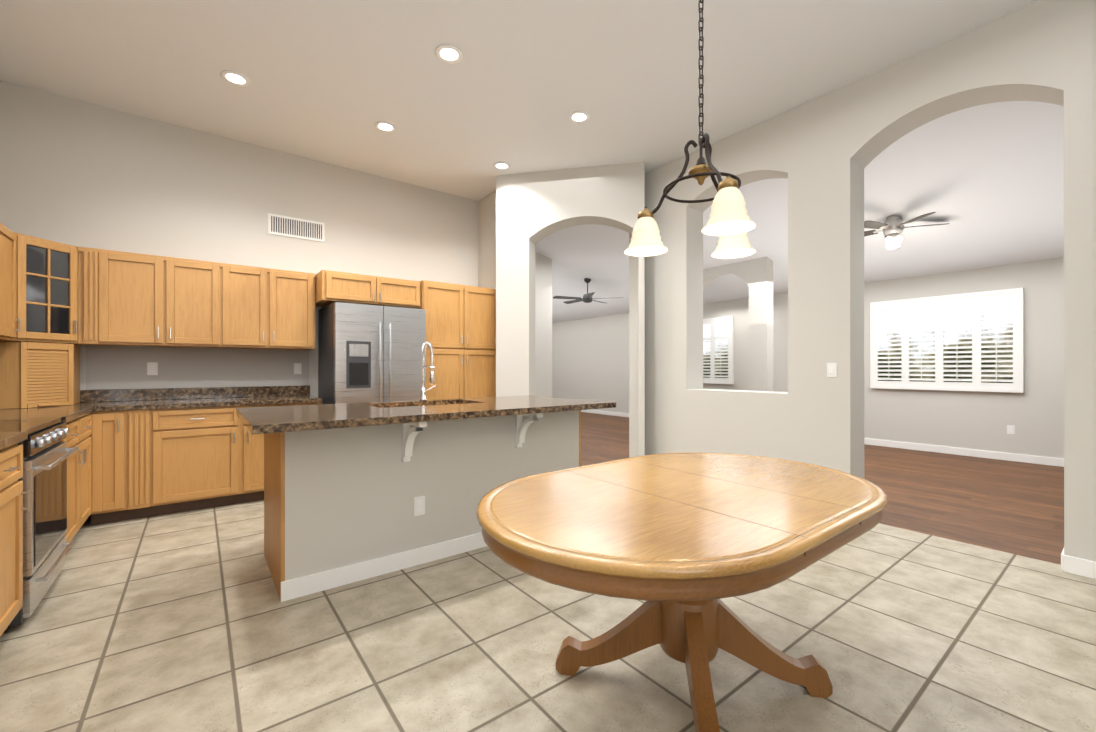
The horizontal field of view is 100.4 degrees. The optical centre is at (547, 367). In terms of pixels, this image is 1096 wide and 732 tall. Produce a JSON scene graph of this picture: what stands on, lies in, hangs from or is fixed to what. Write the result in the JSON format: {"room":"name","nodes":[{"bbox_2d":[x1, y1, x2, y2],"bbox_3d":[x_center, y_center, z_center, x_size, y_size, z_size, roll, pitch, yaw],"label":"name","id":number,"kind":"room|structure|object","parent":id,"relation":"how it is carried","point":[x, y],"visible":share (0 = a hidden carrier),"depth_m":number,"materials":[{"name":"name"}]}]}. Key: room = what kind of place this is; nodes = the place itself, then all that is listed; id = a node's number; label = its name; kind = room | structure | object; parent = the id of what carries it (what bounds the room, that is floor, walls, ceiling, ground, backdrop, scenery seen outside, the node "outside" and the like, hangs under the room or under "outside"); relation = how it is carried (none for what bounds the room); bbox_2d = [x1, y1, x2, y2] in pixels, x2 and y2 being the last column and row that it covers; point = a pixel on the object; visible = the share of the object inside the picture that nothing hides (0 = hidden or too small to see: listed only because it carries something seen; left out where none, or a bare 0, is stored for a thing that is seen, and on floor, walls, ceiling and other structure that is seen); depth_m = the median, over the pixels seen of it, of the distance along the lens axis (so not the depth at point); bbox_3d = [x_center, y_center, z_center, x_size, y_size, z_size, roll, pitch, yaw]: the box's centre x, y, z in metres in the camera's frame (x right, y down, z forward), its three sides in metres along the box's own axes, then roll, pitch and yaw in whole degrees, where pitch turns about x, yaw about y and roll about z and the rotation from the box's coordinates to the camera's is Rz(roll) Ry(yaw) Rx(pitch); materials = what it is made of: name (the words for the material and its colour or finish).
{"room":"kitchen","nodes":[
{"label":"kitchen","id":0,"kind":"room"},
{"bbox_2d":[0,81,477,396],"bbox_3d":[-2.727,-0.519,4.910,4.680,3.480,0.150,0,0,-37],"label":"wall","id":1,"kind":"structure","parent":0,"point":[76,173],"depth_m":4.37,"materials":[{"name":"grey paint"}]},
{"bbox_2d":[0,232,81,344],"bbox_3d":[-3.985,-0.576,3.460,0.612,0.770,0.612,0,0,-37],"label":"upper cabinet","id":2,"kind":"object","parent":1,"relation":"attached to","point":[47,291],"visible":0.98,"depth_m":3.42,"materials":[{"name":"brown wood"}]},
{"bbox_2d":[78,247,229,347],"bbox_3d":[-3.434,-0.575,4.050,0.991,0.770,0.346,0,0,-37],"label":"upper cabinet","id":3,"kind":"object","parent":1,"relation":"attached to","point":[133,299],"depth_m":3.89,"materials":[{"name":"brown wood"}]},
{"bbox_2d":[80,385,309,400],"bbox_3d":[-3.486,0.243,4.214,2.320,0.105,0.020,0,0,-37],"label":"backsplash","id":4,"kind":"structure","parent":1,"relation":"attached to","point":[256,391],"depth_m":4.27,"materials":[{"name":"brown stone"}]},
{"bbox_2d":[86,346,308,389],"bbox_3d":[-3.256,0.000,4.407,1.710,0.376,0.003,0,0,-37],"label":"wall band","id":5,"kind":"object","parent":1,"relation":"attached to","point":[116,367],"visible":1,"depth_m":4.32,"materials":[{"name":"grey paint"}]},
{"bbox_2d":[147,362,157,374],"bbox_3d":[-3.591,0.010,4.146,0.072,0.116,0.008,0,0,-37],"label":"electrical outlet","id":6,"kind":"object","parent":5,"relation":"attached to","point":[152,368],"visible":1,"depth_m":4.14,"materials":[{"name":"white plastic"}]},
{"bbox_2d":[294,363,301,373],"bbox_3d":[-2.663,0.011,4.858,0.072,0.116,0.008,0,0,-37],"label":"electrical outlet","id":7,"kind":"object","parent":5,"relation":"attached to","point":[297,368],"visible":1,"depth_m":4.86,"materials":[{"name":"white plastic"}]},
{"bbox_2d":[230,264,315,349],"bbox_3d":[-2.808,-0.574,4.530,0.851,0.770,0.346,0,0,-37],"label":"upper cabinet","id":8,"kind":"object","parent":1,"relation":"attached to","point":[270,308],"depth_m":4.42,"materials":[{"name":"brown wood"}]},
{"bbox_2d":[268,213,324,241],"bbox_3d":[-2.666,-1.484,4.856,0.530,0.210,0.012,0,0,-37],"label":"air vent","id":9,"kind":"object","parent":1,"relation":"in","point":[287,226],"visible":1,"depth_m":4.84,"materials":[{"name":"white metal"}]},
{"bbox_2d":[315,270,420,308],"bbox_3d":[-1.977,-0.811,4.986,1.002,0.295,0.634,0,0,-37],"label":"upper cabinet","id":10,"kind":"object","parent":1,"relation":"attached to","point":[337,286],"visible":0.96,"depth_m":4.72,"materials":[{"name":"brown wood"}]},
{"bbox_2d":[478,191,495,288],"bbox_3d":[-0.686,-0.517,5.970,0.150,3.480,0.650,0,0,-37],"label":"wall","id":11,"kind":"structure","parent":0,"point":[486,241],"depth_m":5.99,"materials":[{"name":"grey paint"}]},
{"bbox_2d":[0,0,1039,200],"bbox_3d":[-2.223,-2.259,5.241,5.980,0.001,17.000,0,0,-37],"label":"ceiling","id":12,"kind":"structure","parent":0,"point":[333,82],"depth_m":3.44,"materials":[{"name":"white paint"}]},
{"bbox_2d":[220,70,250,86],"bbox_3d":[-2.437,-2.255,3.565,0.196,0.008,0.196,0,0,-37],"label":"recessed light","id":13,"kind":"object","parent":12,"relation":"in","point":[235,78],"visible":0.98,"depth_m":3.56,"materials":[{"name":"white glass"}]},
{"bbox_2d":[374,121,395,132],"bbox_3d":[-1.523,-2.254,4.279,0.196,0.008,0.196,0,0,-37],"label":"recessed light","id":14,"kind":"object","parent":12,"relation":"in","point":[384,126],"visible":0.98,"depth_m":4.27,"materials":[{"name":"white"}]},
{"bbox_2d":[435,44,462,63],"bbox_3d":[-0.712,-2.255,3.287,0.196,0.008,0.196,0,0,-37],"label":"recessed light","id":15,"kind":"object","parent":12,"relation":"in","point":[449,54],"visible":1,"depth_m":3.28,"materials":[{"name":"white"}]},
{"bbox_2d":[493,162,510,169],"bbox_3d":[-0.516,-2.253,5.101,0.196,0.008,0.196,0,0,-37],"label":"recessed light","id":16,"kind":"object","parent":12,"relation":"in","point":[501,165],"visible":0.98,"depth_m":5.09,"materials":[{"name":"white glass"}]},
{"bbox_2d":[568,111,589,122],"bbox_3d":[0.281,-2.254,4.112,0.196,0.008,0.196,0,0,-37],"label":"recessed light","id":17,"kind":"object","parent":12,"relation":"in","point":[578,117],"visible":0.98,"depth_m":4.11,"materials":[{"name":"white glass"}]},
{"bbox_2d":[624,0,756,258],"bbox_3d":[0.617,-1.362,1.765,0.494,1.799,0.536,0,0,-37],"label":"pendant chandelier","id":18,"kind":"object","parent":12,"relation":"hanging from","point":[730,224],"visible":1,"depth_m":1.73,"materials":[{"name":"white glass"}]},
{"bbox_2d":[535,251,551,396],"bbox_3d":[-0.881,-0.515,8.000,2.310,3.480,0.150,0,0,-37],"label":"wall","id":19,"kind":"structure","parent":0,"point":[543,325],"depth_m":8.52,"materials":[{"name":"grey paint"}]},
{"bbox_2d":[0,500,1095,731],"bbox_3d":[0.264,1.217,1.927,5.700,0.001,8.320,0,0,-37],"label":"floor","id":20,"kind":"structure","parent":0,"point":[180,622],"depth_m":1.99,"materials":[{"name":"beige tile"}]},
{"bbox_2d":[0,438,29,635],"bbox_3d":[-2.538,0.774,1.666,0.726,0.885,0.575,0,0,-37],"label":"base cabinet","id":21,"kind":"object","parent":20,"relation":"on","point":[11,456],"depth_m":1.99,"materials":[{"name":"brown wood"}]},
{"bbox_2d":[0,431,27,445],"bbox_3d":[-2.257,0.311,1.309,0.736,0.040,1.485,0,0,-37],"label":"countertop","id":22,"kind":"structure","parent":21,"relation":"on","point":[5,437],"depth_m":1.99,"materials":[{"name":"brown stone"}]},
{"bbox_2d":[0,417,79,632],"bbox_3d":[-2.910,0.688,2.228,0.787,1.060,0.762,0,0,-37],"label":"range oven","id":23,"kind":"object","parent":20,"relation":"on","point":[47,452],"visible":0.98,"depth_m":2.30,"materials":[{"name":"grey metal"}]},
{"bbox_2d":[61,410,93,546],"bbox_3d":[-3.468,0.776,2.879,0.726,0.885,0.941,0,0,-37],"label":"base cabinet","id":24,"kind":"object","parent":20,"relation":"on","point":[78,420],"depth_m":3.08,"materials":[{"name":"brown wood"}]},
{"bbox_2d":[0,406,93,421],"bbox_3d":[-3.464,0.313,2.882,0.736,0.040,0.941,0,0,-37],"label":"countertop","id":25,"kind":"structure","parent":24,"relation":"on","point":[65,412],"depth_m":2.99,"materials":[{"name":"brown stone"}]},
{"bbox_2d":[89,409,135,524],"bbox_3d":[-3.565,0.777,3.772,0.246,0.885,0.626,0,0,-37],"label":"base cabinet","id":26,"kind":"object","parent":20,"relation":"on","point":[113,435],"depth_m":3.54,"materials":[{"name":"brown wood"}]},
{"bbox_2d":[136,409,163,518],"bbox_3d":[-3.436,0.777,3.870,0.280,0.885,0.626,0,0,-37],"label":"base cabinet","id":27,"kind":"object","parent":20,"relation":"on","point":[159,451],"depth_m":3.68,"materials":[{"name":"brown wood"}]},
{"bbox_2d":[164,401,321,514],"bbox_3d":[-2.894,0.778,4.286,1.291,0.885,0.626,0,0,-37],"label":"base cabinet","id":28,"kind":"object","parent":20,"relation":"on","point":[212,459],"depth_m":3.91,"materials":[{"name":"brown wood"}]},
{"bbox_2d":[0,393,321,409],"bbox_3d":[-3.299,0.315,3.970,2.320,0.040,0.636,0,0,-37],"label":"countertop","id":29,"kind":"structure","parent":28,"relation":"on","point":[187,400],"depth_m":3.94,"materials":[{"name":"brown stone"}]},
{"bbox_2d":[0,341,79,408],"bbox_3d":[-3.991,0.054,3.460,0.570,0.479,0.550,0,0,-37],"label":"appliance garage","id":30,"kind":"object","parent":29,"relation":"on","point":[34,374],"visible":1,"depth_m":3.38,"materials":[{"name":"brown wood"}]},
{"bbox_2d":[318,302,425,403],"bbox_3d":[-1.880,0.296,4.901,0.905,1.850,0.833,0,0,-37],"label":"refrigerator","id":31,"kind":"object","parent":20,"relation":"on","point":[369,353],"visible":0.46,"depth_m":4.59,"materials":[{"name":"grey metal"}]},
{"bbox_2d":[264,403,607,601],"bbox_3d":[-0.723,0.759,3.223,2.090,0.920,1.078,0,0,-37],"label":"kitchen island","id":32,"kind":"object","parent":20,"relation":"on","point":[354,492],"depth_m":2.73,"materials":[{"name":"grey paint"}]},
{"bbox_2d":[236,395,615,434],"bbox_3d":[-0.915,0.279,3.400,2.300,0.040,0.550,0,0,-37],"label":"island countertop","id":33,"kind":"structure","parent":32,"relation":"on","point":[343,406],"depth_m":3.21,"materials":[{"name":"brown stone"}]},
{"bbox_2d":[419,342,436,400],"bbox_3d":[-0.903,0.028,3.569,0.141,0.461,0.222,0,0,-37],"label":"faucet","id":34,"kind":"object","parent":33,"relation":"on","point":[431,367],"visible":1,"depth_m":3.58,"materials":[{"name":"silver metal"}]},
{"bbox_2d":[418,280,495,399],"bbox_3d":[-1.168,0.127,5.586,1.002,2.190,0.664,0,0,-37],"label":"pantry cabinet","id":35,"kind":"object","parent":20,"relation":"on","point":[461,329],"visible":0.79,"depth_m":5.32,"materials":[{"name":"brown wood"}]},
{"bbox_2d":[477,453,887,731],"bbox_3d":[0.544,0.839,1.776,1.700,0.756,1.080,0,0,-37],"label":"dining table","id":36,"kind":"object","parent":20,"relation":"on","point":[681,544],"visible":1,"depth_m":1.50,"materials":[{"name":"brown wood"}]},
{"bbox_2d":[496,162,644,455],"bbox_3d":[0.255,-0.518,5.335,1.711,3.480,0.300,0,0,13],"label":"wall","id":37,"kind":"structure","parent":0,"point":[533,209],"depth_m":5.29,"materials":[{"name":"grey paint"}]},
{"bbox_2d":[703,257,772,390],"bbox_3d":[2.669,-0.250,8.045,0.200,2.950,2.500,0,0,-37],"label":"wall","id":38,"kind":"structure","parent":0,"point":[756,275],"depth_m":7.10,"materials":[{"name":"grey paint"}]},
{"bbox_2d":[535,101,1063,322],"bbox_3d":[1.836,-1.782,8.353,4.250,0.944,17.000,0,0,-37],"label":"ceiling","id":39,"kind":"structure","parent":0,"point":[985,182],"depth_m":5.25,"materials":[{"name":"white paint"}]},
{"bbox_2d":[553,278,623,303],"bbox_3d":[0.782,-1.589,9.444,1.445,0.502,1.385,0,0,-37],"label":"ceiling fan","id":40,"kind":"object","parent":39,"relation":"hanging from","point":[587,297],"visible":1,"depth_m":9.32,"materials":[{"name":"grey metal"}]},
{"bbox_2d":[864,212,948,248],"bbox_3d":[4.086,-1.611,5.463,1.036,0.378,0.995,0,0,-37],"label":"ceiling fan","id":41,"kind":"object","parent":39,"relation":"hanging from","point":[892,226],"visible":0.98,"depth_m":5.37,"materials":[{"name":"grey"}]},
{"bbox_2d":[552,257,1063,458],"bbox_3d":[3.423,-0.513,9.568,0.150,3.480,16.600,0,0,-37],"label":"wall","id":42,"kind":"structure","parent":0,"point":[590,358],"depth_m":6.65,"materials":[{"name":"grey paint"}]},
{"bbox_2d":[703,316,733,383],"bbox_3d":[3.273,-0.348,9.579,0.074,1.350,1.300,0,0,-37],"label":"window shutters","id":43,"kind":"object","parent":42,"relation":"attached to","point":[718,350],"visible":0.6,"depth_m":9.31,"materials":[{"name":"white wood"}]},
{"bbox_2d":[581,409,1095,578],"bbox_3d":[-0.537,1.173,6.530,9.830,0.100,16.600,0,0,-37],"label":"baseboard","id":44,"kind":"structure","parent":42,"relation":"attached to","point":[1078,566],"depth_m":6.06,"materials":[{"name":"white wood"}]},
{"bbox_2d":[870,288,1023,392],"bbox_3d":[5.604,-0.352,6.540,0.074,1.350,1.680,0,0,-37],"label":"window shutters","id":45,"kind":"object","parent":42,"relation":"attached to","point":[973,341],"visible":1,"depth_m":6.44,"materials":[{"name":"white wood"}]},
{"bbox_2d":[1007,425,1014,433],"bbox_3d":[6.068,0.812,5.987,0.008,0.116,0.072,0,0,-37],"label":"electrical outlet","id":46,"kind":"object","parent":42,"relation":"attached to","point":[1010,429],"visible":1,"depth_m":5.98,"materials":[{"name":"white plastic"}]},
{"bbox_2d":[581,412,1063,564],"bbox_3d":[1.021,1.229,7.850,6.150,0.001,16.800,0,0,-37],"label":"floor","id":47,"kind":"structure","parent":0,"point":[1014,507],"depth_m":4.48,"materials":[{"name":"brown wood"}]},
{"bbox_2d":[629,0,1095,560],"bbox_3d":[3.088,-0.521,2.979,0.300,3.480,6.550,0,0,-37],"label":"wall","id":48,"kind":"structure","parent":0,"point":[821,152],"depth_m":3.73,"materials":[{"name":"grey paint"}]},
{"bbox_2d":[827,363,836,376],"bbox_3d":[2.316,0.020,3.729,0.012,0.116,0.072,0,0,-37],"label":"light switch","id":49,"kind":"object","parent":48,"relation":"attached to","point":[831,369],"visible":1,"depth_m":3.72,"materials":[{"name":"white plastic"}]},
{"bbox_3d":[-1.963,-0.525,0.190,0.150,3.480,8.270,0,0,-37],"label":"wall","id":50,"kind":"structure","parent":0,"visible":0},
{"bbox_2d":[0,223,19,340],"bbox_3d":[-3.743,-0.576,2.927,0.346,0.770,0.533,0,0,-37],"label":"upper cabinet","id":51,"kind":"object","parent":50,"relation":"attached to","point":[8,286],"depth_m":3.12,"materials":[{"name":"brown wood"}]}
]}

